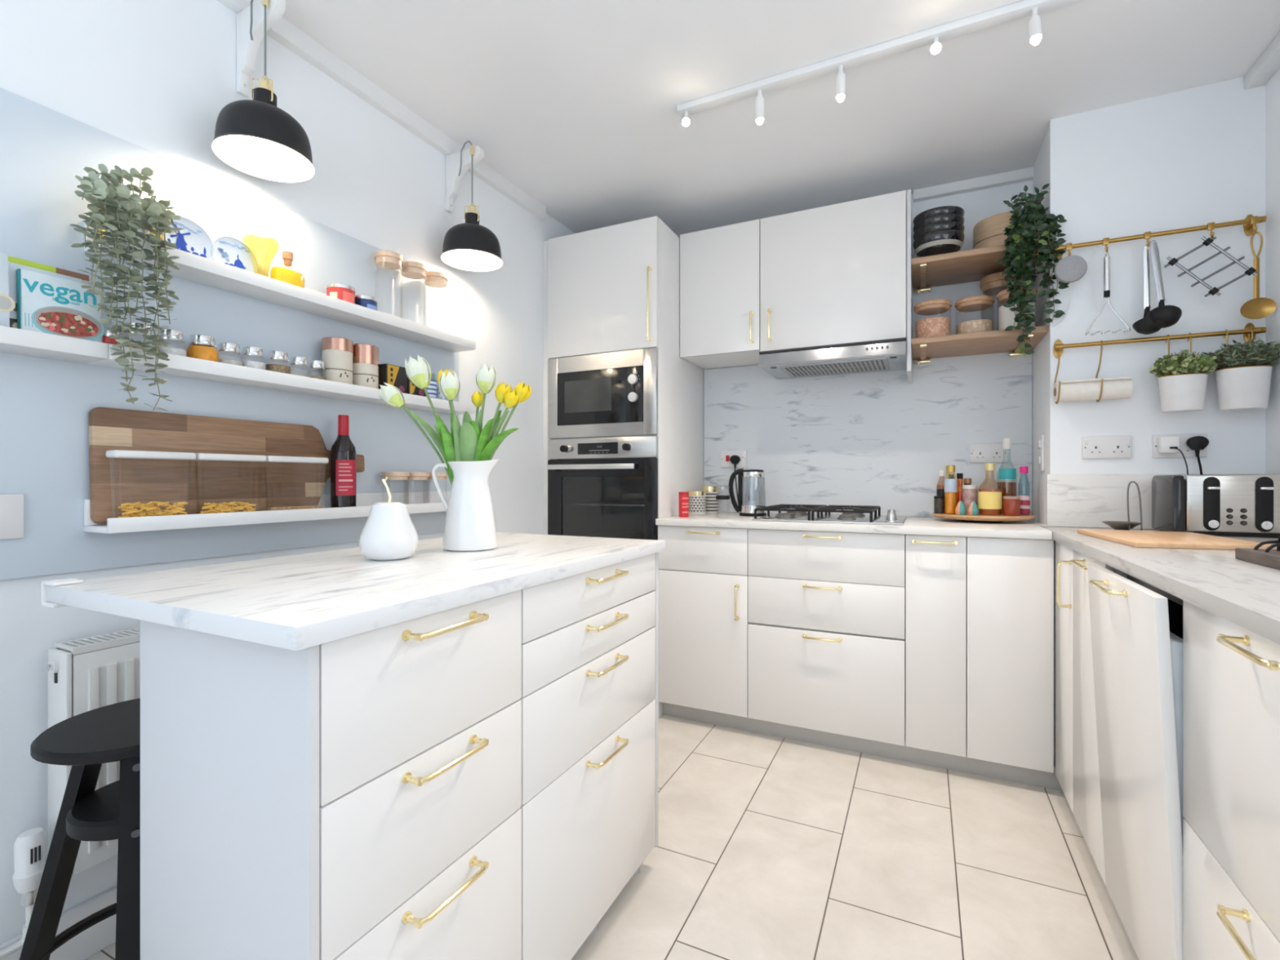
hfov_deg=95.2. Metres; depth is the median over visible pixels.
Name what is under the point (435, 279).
storage jar
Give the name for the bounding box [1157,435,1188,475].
charger
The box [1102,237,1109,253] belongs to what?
hook
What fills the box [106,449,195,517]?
food container
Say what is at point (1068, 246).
hook
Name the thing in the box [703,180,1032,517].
wall
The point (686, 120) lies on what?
spotlight
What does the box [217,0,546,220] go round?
trim
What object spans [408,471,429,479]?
glass jar
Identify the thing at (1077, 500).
backsplash
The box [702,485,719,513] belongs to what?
patterned canister
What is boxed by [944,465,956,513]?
oil bottle
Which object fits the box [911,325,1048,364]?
wall shelf
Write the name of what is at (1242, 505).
toaster
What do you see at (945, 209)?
bowl
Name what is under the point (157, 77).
wall
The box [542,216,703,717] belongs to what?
tall cabinet
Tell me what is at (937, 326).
storage jar
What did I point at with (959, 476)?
sauce bottle
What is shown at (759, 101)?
spotlight
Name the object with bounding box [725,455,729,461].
rocker switch
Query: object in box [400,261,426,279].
storage jar
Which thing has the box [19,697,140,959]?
bar stool
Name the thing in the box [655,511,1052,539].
countertop
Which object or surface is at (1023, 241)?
trailing ivy
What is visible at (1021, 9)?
rail
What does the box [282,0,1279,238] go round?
ceiling
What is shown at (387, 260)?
storage jar
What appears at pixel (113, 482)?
cutting board
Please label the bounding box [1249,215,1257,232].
hook
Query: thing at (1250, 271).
trivet
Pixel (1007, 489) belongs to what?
bottle
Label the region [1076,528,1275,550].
chopping board
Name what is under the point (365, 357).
tea canister
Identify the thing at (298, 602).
countertop
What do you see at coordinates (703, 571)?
base cabinet
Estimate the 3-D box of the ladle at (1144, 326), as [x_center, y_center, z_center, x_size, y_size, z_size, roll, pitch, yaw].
[1.751,-0.661,2.009,0.088,0.317,0.088,0,0,26]
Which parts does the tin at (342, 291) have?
lid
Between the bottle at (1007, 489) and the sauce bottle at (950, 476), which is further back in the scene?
the sauce bottle at (950, 476)
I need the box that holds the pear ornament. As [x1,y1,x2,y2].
[359,475,418,560]
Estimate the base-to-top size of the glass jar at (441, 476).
0.131 m
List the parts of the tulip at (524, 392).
stem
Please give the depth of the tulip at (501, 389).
1.44 m
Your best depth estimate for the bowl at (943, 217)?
2.40 m
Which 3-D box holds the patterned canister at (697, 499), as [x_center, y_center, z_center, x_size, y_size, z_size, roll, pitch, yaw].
[0.291,0.115,2.960,0.090,0.118,0.090,0,0,26]
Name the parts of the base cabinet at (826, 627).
handle, handle, handle, drawer, drawer, drawer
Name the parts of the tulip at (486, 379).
stem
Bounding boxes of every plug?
[729,455,740,501]
[1186,435,1208,475]
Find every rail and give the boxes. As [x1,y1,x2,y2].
[676,0,1082,116]
[1053,214,1266,262]
[1053,322,1266,358]
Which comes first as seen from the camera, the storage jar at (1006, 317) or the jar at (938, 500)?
the storage jar at (1006, 317)
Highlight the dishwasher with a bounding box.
[1087,563,1184,959]
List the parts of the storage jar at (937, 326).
lid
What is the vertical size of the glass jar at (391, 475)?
0.131 m
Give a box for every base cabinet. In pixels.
[140,552,657,959]
[657,524,749,717]
[747,528,905,746]
[905,534,965,756]
[965,536,1053,773]
[1055,541,1073,813]
[1070,549,1127,885]
[1182,600,1279,959]
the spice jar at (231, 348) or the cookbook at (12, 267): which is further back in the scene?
the spice jar at (231, 348)
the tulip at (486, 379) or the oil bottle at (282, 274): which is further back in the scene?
the oil bottle at (282, 274)
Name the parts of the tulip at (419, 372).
stem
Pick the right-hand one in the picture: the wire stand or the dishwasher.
the wire stand
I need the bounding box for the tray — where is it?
[932,512,1035,522]
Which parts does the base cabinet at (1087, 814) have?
handle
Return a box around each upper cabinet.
[680,219,759,368]
[760,189,912,383]
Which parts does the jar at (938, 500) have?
lid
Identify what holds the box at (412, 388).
on the ledge at (179, 366)
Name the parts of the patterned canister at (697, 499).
lid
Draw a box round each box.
[378,363,407,393]
[407,377,426,396]
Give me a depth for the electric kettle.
2.83 m
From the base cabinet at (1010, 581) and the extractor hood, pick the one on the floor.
the base cabinet at (1010, 581)
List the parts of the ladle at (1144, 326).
handle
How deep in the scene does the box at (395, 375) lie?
1.97 m
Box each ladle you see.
[1132,244,1160,334]
[1146,240,1182,328]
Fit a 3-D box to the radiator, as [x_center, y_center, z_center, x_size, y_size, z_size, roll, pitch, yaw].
[-1.045,0.598,1.630,0.095,0.485,0.899,0,0,26]
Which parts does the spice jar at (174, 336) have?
lid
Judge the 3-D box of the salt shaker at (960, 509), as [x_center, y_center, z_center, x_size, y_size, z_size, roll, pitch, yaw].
[1.323,0.115,2.409,0.041,0.057,0.041,0,0,26]
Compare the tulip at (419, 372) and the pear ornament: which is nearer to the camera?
the pear ornament
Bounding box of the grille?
[54,627,140,654]
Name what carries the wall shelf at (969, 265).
attached to the wall at (1193, 157)
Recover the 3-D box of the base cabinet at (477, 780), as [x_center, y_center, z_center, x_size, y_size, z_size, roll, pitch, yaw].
[-0.334,0.642,1.252,0.426,0.885,1.038,0,0,26]
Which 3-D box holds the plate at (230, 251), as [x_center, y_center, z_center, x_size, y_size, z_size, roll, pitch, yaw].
[-1.084,-0.587,1.556,0.031,0.121,0.120,0,0,26]
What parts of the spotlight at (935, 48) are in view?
bulb, stem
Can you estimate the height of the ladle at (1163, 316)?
0.307 m
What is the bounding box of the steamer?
[973,211,1013,248]
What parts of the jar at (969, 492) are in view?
lid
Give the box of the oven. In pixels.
[547,435,657,540]
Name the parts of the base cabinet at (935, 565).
handle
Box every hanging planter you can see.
[1149,332,1217,412]
[1201,327,1279,410]
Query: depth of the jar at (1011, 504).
2.33 m
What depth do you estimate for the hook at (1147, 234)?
2.03 m
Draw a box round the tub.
[1127,574,1182,639]
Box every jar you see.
[124,322,155,350]
[155,328,186,356]
[186,334,218,361]
[217,342,242,365]
[241,346,265,369]
[266,351,290,373]
[289,356,309,377]
[307,360,326,380]
[373,250,403,270]
[381,471,409,479]
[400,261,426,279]
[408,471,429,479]
[422,271,448,288]
[427,472,448,479]
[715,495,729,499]
[913,298,951,337]
[933,496,943,513]
[954,295,995,333]
[961,484,977,514]
[979,271,1017,295]
[996,287,1037,329]
[1003,496,1020,515]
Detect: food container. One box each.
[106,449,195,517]
[191,453,266,513]
[264,455,328,511]
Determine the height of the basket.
0.089 m
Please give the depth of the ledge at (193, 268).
1.66 m
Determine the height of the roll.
0.072 m
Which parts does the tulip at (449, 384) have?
stem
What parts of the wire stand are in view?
support rod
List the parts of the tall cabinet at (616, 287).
door, handle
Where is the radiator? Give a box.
[46,627,140,878]
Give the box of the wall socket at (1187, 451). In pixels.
[1152,433,1207,457]
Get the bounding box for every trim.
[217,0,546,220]
[913,166,1033,202]
[1244,31,1279,89]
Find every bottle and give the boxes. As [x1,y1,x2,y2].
[270,251,304,288]
[330,414,356,507]
[936,470,944,512]
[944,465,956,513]
[948,474,953,479]
[956,473,963,504]
[963,478,971,484]
[977,462,1001,515]
[997,438,1016,513]
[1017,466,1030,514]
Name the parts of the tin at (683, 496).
lid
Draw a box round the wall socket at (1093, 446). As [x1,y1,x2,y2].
[1082,435,1131,458]
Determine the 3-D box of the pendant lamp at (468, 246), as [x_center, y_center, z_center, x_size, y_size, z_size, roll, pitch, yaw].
[-0.665,-1.080,2.267,0.264,0.467,0.230,0,0,26]
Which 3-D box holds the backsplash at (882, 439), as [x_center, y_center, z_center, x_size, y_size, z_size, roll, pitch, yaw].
[1.033,-0.216,2.881,1.511,0.778,0.011,0,0,26]
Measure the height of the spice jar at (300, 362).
0.080 m
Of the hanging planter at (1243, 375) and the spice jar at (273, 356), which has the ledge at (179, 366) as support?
the spice jar at (273, 356)
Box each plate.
[163,214,214,259]
[210,235,257,273]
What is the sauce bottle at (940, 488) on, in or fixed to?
on the tray
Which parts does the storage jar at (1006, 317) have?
lid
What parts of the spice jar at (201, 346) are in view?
lid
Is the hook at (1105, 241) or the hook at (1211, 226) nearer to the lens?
the hook at (1211, 226)
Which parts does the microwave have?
door, knob, knob, control panel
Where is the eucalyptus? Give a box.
[69,163,184,411]
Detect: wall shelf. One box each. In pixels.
[911,240,1046,293]
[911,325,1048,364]
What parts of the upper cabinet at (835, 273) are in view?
handle, cover panel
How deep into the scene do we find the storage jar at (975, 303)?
2.39 m
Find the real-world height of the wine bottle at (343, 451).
0.305 m
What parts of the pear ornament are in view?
stem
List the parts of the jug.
handle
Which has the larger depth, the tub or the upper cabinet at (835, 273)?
the upper cabinet at (835, 273)
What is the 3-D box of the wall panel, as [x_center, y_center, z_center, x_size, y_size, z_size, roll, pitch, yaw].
[-1.622,-0.299,0.574,0.020,1.011,4.018,0,0,26]
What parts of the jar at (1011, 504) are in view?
lid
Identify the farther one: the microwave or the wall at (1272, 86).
the microwave
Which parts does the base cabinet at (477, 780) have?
panel, drawer, drawer, drawer, handle, handle, handle, drawer, drawer, drawer, drawer, leg, handle, handle, handle, handle, leg, panel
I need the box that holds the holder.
[1053,340,1102,404]
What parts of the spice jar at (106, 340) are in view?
lid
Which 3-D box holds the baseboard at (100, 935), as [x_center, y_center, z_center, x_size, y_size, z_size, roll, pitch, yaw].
[-1.494,1.022,0.841,0.017,0.125,4.610,0,0,26]
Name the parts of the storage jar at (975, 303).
lid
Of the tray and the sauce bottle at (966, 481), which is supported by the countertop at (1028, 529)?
the tray
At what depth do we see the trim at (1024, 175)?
2.63 m
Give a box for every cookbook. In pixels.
[0,253,15,327]
[8,255,88,284]
[8,262,81,328]
[15,268,104,342]
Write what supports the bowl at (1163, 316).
on the ladle at (1163, 316)
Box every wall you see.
[0,0,574,944]
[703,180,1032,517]
[1032,76,1265,765]
[1265,68,1279,474]
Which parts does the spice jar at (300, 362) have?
lid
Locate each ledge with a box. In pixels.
[0,325,108,363]
[84,219,475,352]
[84,335,475,414]
[84,491,450,533]
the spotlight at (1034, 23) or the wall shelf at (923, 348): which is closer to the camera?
the spotlight at (1034, 23)
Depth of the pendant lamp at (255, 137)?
1.57 m
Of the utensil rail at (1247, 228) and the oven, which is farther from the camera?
the oven
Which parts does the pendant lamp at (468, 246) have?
bracket, cord, lamp shade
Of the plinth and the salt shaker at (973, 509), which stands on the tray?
the salt shaker at (973, 509)
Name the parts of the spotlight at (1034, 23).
stem, bulb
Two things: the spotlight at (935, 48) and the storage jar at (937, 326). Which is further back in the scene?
the storage jar at (937, 326)
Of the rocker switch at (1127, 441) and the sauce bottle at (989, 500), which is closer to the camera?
the rocker switch at (1127, 441)
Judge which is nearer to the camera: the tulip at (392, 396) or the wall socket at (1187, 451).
the tulip at (392, 396)
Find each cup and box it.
[426,379,437,398]
[432,373,448,400]
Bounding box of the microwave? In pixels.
[547,347,657,438]
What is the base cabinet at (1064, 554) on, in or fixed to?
on the floor
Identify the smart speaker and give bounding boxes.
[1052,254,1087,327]
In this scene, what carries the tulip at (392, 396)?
in the jug
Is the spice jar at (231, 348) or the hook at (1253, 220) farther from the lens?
the hook at (1253, 220)
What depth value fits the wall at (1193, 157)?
2.07 m
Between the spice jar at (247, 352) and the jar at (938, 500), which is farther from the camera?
the jar at (938, 500)
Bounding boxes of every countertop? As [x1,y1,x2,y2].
[41,532,665,650]
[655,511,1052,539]
[1039,525,1279,644]
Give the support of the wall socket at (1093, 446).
attached to the wall at (1193, 157)
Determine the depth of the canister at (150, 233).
1.38 m
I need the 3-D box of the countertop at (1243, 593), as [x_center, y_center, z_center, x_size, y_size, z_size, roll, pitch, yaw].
[1.367,0.189,1.198,0.625,0.029,1.949,0,0,26]
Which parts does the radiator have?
panel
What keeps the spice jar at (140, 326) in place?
on the ledge at (179, 366)
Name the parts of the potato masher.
handle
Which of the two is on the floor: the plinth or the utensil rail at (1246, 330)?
the plinth
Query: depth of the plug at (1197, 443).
1.99 m
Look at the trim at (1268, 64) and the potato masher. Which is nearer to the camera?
the trim at (1268, 64)
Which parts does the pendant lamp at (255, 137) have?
cord, bracket, lamp shade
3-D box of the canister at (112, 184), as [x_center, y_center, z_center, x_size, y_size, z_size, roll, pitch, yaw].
[-1.190,-0.592,1.310,0.053,0.130,0.053,0,0,26]
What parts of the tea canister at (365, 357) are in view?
lid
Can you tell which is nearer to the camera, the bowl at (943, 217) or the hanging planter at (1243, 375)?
the hanging planter at (1243, 375)
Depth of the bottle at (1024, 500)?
2.37 m
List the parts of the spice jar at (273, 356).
lid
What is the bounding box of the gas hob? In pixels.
[751,504,906,524]
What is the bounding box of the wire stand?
[1235,535,1279,569]
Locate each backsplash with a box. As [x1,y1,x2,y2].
[703,351,1032,519]
[1046,473,1266,528]
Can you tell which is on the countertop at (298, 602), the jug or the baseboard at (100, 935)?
the jug
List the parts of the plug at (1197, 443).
cord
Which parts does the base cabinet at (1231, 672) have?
drawer, handle, handle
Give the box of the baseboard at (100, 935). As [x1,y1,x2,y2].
[0,886,116,959]
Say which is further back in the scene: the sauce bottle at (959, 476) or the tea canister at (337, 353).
the sauce bottle at (959, 476)
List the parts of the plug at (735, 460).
cord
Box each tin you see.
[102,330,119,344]
[326,283,355,303]
[355,294,377,311]
[678,491,688,517]
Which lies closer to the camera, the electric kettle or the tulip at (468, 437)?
the tulip at (468, 437)
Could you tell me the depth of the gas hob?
2.49 m
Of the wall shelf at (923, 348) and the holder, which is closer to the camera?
the holder
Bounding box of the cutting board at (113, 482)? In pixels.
[88,407,364,524]
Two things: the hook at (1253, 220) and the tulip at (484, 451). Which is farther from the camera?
the hook at (1253, 220)
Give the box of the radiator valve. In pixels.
[0,827,47,959]
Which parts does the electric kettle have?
handle, lid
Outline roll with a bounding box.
[1053,376,1133,401]
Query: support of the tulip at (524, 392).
in the jug
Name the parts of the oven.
knob, handle, control panel, knob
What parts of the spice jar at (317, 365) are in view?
lid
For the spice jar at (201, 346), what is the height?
0.086 m
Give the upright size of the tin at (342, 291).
0.078 m
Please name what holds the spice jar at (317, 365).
on the ledge at (179, 366)
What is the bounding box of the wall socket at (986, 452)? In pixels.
[969,443,1007,462]
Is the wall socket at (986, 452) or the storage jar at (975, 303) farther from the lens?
the wall socket at (986, 452)
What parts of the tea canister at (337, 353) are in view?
lid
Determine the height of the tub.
0.770 m
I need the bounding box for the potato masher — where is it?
[1084,249,1130,336]
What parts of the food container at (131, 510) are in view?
lid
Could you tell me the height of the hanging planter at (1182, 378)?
0.269 m
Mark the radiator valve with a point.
(30, 846)
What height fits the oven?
0.595 m
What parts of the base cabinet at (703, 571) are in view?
handle, drawer, handle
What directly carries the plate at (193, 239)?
on the ledge at (193, 268)
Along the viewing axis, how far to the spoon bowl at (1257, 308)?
1.89 m
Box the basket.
[973,233,1008,248]
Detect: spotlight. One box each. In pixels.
[681,111,689,126]
[755,88,764,124]
[835,65,845,102]
[930,36,941,54]
[1028,7,1042,45]
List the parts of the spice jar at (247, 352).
lid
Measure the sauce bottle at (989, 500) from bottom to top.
0.212 m
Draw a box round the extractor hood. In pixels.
[758,337,906,379]
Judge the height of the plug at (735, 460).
0.301 m
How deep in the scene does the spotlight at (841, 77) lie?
1.87 m
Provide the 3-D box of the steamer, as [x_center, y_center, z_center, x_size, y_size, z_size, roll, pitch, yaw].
[1.551,-1.018,2.493,0.226,0.190,0.226,0,0,26]
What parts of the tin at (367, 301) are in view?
lid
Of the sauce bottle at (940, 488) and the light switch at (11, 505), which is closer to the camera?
the light switch at (11, 505)
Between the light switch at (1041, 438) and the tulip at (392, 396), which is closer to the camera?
the tulip at (392, 396)
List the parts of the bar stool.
leg, seat, leg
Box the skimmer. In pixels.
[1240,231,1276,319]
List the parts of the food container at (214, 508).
lid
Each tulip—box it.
[377,382,453,484]
[404,355,452,481]
[436,368,471,423]
[439,370,461,480]
[459,391,483,461]
[468,363,497,443]
[474,388,519,461]
[487,382,512,444]
[488,381,531,460]
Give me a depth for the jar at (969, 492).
2.46 m
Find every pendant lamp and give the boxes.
[211,0,315,182]
[440,140,502,271]
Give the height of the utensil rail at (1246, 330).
0.072 m
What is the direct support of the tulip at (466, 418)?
in the jug
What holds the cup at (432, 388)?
on the ledge at (179, 366)
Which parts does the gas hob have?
burner, burner, plate, burner, burner, knob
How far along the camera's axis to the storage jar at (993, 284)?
2.49 m
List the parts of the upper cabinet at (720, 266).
handle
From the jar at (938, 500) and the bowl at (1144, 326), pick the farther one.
the jar at (938, 500)
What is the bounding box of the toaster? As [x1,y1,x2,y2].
[1151,474,1279,537]
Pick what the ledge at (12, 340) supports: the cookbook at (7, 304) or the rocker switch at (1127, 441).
the cookbook at (7, 304)
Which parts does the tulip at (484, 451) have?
stem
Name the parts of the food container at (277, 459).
lid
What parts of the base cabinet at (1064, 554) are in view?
handle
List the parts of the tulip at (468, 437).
stem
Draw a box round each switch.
[0,493,23,539]
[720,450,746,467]
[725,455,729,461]
[1037,434,1044,471]
[1125,439,1129,444]
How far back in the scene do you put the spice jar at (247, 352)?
1.57 m
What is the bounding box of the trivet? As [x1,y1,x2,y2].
[1164,235,1257,297]
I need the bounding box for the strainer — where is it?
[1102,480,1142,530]
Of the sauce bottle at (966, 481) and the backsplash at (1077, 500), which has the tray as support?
the sauce bottle at (966, 481)
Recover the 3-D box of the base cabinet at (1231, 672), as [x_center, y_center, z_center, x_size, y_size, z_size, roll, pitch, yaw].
[1.062,0.606,0.622,0.632,0.799,0.598,0,0,26]
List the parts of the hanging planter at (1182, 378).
pot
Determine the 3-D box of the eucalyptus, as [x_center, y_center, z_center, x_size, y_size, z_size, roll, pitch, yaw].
[-1.124,-0.433,1.283,0.126,0.559,0.215,0,0,20]
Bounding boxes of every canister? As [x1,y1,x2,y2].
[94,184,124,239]
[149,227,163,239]
[321,337,353,384]
[352,343,378,388]
[688,490,706,515]
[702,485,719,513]
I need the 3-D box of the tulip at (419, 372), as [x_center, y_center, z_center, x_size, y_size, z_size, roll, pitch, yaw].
[-0.506,-0.106,1.452,0.146,0.405,0.059,0,0,-13]
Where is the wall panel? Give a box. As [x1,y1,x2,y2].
[0,87,458,580]
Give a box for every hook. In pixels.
[1066,242,1071,254]
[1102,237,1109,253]
[1144,231,1151,247]
[1207,222,1214,238]
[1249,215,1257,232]
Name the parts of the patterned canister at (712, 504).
lid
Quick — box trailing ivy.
[995,183,1069,354]
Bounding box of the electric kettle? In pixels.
[728,468,766,516]
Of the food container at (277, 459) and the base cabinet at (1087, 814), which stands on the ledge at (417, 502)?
the food container at (277, 459)
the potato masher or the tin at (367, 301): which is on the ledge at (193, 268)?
the tin at (367, 301)
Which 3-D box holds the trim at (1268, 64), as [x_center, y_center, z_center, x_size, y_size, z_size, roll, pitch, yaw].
[0.993,-1.332,-0.232,0.054,0.046,4.850,0,0,26]
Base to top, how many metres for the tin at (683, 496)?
0.118 m
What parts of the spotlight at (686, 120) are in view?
stem, bulb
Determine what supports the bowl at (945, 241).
on the wall shelf at (969, 265)
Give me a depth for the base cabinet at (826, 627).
2.32 m
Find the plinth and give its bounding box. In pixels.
[662,702,1062,791]
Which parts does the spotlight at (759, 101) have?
stem, bulb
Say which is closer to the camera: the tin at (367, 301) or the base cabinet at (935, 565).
the tin at (367, 301)
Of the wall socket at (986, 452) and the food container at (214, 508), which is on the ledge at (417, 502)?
the food container at (214, 508)
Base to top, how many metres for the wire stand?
0.152 m
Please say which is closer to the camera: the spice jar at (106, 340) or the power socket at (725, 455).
the spice jar at (106, 340)
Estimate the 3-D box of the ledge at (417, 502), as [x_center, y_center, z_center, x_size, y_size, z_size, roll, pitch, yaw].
[-0.949,0.080,1.807,0.114,0.072,1.152,0,0,26]
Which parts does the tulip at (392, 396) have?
stem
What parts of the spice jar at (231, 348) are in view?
lid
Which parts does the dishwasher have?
handle, door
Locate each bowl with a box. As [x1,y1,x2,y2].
[912,205,964,225]
[912,213,964,232]
[912,221,964,239]
[912,229,964,257]
[1132,306,1160,334]
[1146,299,1182,328]
[1240,297,1276,319]
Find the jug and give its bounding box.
[431,459,499,551]
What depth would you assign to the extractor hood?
2.60 m
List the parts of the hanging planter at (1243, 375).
pot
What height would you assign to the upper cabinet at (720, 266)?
0.606 m
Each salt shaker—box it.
[955,501,966,515]
[967,501,978,515]
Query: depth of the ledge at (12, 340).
1.19 m
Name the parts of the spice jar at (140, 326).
lid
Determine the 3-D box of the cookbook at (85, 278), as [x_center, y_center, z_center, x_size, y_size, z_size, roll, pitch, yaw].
[-1.259,-0.365,1.239,0.023,0.180,0.139,0,0,26]
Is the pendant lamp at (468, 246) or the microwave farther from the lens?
the microwave
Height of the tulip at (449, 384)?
0.366 m
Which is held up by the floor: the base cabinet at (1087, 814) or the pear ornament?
the base cabinet at (1087, 814)
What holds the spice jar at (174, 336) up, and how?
on the ledge at (179, 366)
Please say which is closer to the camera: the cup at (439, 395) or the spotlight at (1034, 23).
the spotlight at (1034, 23)
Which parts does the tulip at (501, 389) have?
stem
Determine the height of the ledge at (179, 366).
0.072 m
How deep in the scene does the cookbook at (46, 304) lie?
1.22 m
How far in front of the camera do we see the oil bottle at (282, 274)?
1.66 m
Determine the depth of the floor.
1.64 m
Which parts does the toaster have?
control panel, lever, panel, control panel, lever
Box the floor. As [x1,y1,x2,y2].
[84,714,1138,959]
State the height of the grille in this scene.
0.014 m
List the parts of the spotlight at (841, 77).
stem, bulb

